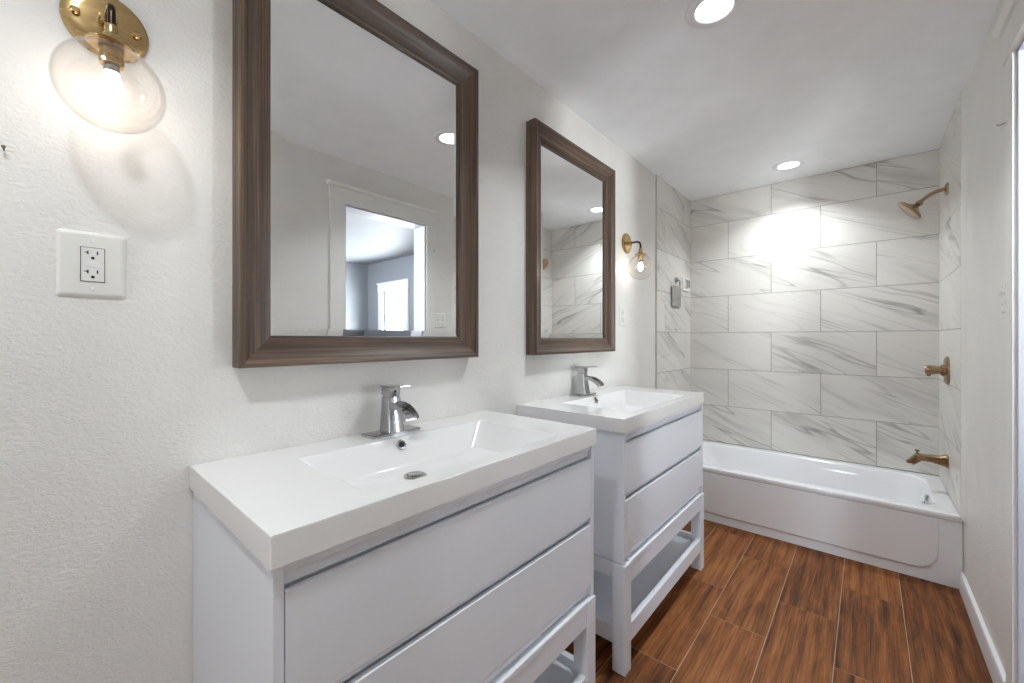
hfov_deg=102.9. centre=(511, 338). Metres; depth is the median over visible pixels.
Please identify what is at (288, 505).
sink
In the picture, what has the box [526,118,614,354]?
framed mirror
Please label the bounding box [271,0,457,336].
mirror glass
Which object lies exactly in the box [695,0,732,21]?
diffuser
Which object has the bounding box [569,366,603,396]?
faucet
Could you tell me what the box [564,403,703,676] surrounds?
bathroom vanity
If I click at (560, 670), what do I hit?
shelf
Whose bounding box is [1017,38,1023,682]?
trim
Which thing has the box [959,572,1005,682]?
baseboard
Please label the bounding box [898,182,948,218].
shower
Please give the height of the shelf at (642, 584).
0.015 m
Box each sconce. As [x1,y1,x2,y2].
[48,0,166,134]
[621,233,653,279]
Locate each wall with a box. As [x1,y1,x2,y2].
[0,0,690,682]
[691,149,938,475]
[939,0,1005,672]
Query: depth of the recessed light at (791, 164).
2.83 m
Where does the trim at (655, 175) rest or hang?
attached to the wall at (107, 405)
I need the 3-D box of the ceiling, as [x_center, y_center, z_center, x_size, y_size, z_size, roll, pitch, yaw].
[0.050,-1.257,0.681,1.817,0.100,6.690,0,0,41]
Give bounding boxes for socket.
[84,22,136,70]
[635,248,646,260]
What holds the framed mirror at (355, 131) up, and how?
attached to the wall at (107, 405)
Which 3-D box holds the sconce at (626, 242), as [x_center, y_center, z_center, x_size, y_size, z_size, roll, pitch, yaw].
[0.806,-0.526,2.585,0.178,0.310,0.160,0,0,41]
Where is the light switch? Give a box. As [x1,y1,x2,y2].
[997,277,1005,312]
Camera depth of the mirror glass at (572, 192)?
2.11 m
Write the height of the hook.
0.022 m
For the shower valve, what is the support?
attached to the wall at (984, 533)
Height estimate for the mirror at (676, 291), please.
0.237 m
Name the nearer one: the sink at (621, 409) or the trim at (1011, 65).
the trim at (1011, 65)
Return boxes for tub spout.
[906,449,948,467]
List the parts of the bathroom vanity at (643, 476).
leg, rail, panel, channel rail, channel rail, rail, drawer, drawer, leg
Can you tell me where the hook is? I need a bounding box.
[996,120,1007,126]
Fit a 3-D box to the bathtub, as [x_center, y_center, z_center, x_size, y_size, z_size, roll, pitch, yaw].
[1.896,1.060,2.803,1.535,0.366,0.782,0,0,41]
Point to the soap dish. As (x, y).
(685, 281)
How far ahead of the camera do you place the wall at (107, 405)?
0.90 m
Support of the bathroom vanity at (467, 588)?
on the floor
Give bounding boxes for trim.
[655,175,656,388]
[961,85,966,523]
[991,0,1023,66]
[1006,50,1016,682]
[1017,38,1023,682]
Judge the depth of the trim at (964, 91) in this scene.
1.96 m
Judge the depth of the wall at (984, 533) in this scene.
1.71 m
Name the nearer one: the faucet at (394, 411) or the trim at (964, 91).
the faucet at (394, 411)
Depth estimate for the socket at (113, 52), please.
0.76 m
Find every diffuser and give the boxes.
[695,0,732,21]
[778,162,798,168]
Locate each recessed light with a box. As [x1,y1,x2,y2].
[685,0,743,28]
[772,159,804,170]
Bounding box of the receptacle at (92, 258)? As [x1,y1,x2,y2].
[80,246,104,282]
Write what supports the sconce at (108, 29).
attached to the wall at (107, 405)
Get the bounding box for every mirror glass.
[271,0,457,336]
[541,144,603,337]
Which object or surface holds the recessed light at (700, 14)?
in the ceiling
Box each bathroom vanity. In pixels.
[193,446,594,682]
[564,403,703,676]
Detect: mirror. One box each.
[232,0,478,367]
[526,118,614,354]
[672,278,680,306]
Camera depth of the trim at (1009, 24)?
1.27 m
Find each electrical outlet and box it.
[56,228,125,298]
[619,306,624,325]
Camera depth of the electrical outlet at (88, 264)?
0.81 m
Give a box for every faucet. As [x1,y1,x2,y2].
[362,384,419,439]
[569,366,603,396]
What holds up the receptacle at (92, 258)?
attached to the electrical outlet at (88, 264)
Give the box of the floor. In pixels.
[541,516,992,682]
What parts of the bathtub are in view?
apron panel, overflow plate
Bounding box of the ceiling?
[430,0,999,200]
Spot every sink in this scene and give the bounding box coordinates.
[189,410,596,570]
[517,386,703,432]
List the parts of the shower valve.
handle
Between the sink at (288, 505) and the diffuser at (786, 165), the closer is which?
the sink at (288, 505)
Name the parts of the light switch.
plate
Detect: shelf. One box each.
[489,644,574,682]
[593,529,691,619]
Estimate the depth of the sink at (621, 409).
1.81 m
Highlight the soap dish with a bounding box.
[682,276,689,291]
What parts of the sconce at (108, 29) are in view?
wall plate, arm, bulb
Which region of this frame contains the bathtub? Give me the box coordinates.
[679,440,962,588]
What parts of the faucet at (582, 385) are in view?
handle, plate, lever, spout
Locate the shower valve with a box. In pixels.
[925,356,949,384]
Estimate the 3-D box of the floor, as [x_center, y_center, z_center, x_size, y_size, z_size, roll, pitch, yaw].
[1.359,1.293,-0.498,5.340,0.100,6.750,0,0,41]
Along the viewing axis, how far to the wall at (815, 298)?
2.97 m
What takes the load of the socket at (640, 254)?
attached to the sconce at (626, 242)
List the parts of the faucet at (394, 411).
handle, plate, lever, spout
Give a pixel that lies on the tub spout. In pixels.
(942, 460)
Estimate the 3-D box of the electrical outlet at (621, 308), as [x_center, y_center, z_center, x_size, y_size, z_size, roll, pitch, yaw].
[0.706,-0.142,2.599,0.009,0.125,0.080,0,0,41]
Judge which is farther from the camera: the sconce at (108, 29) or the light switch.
the light switch

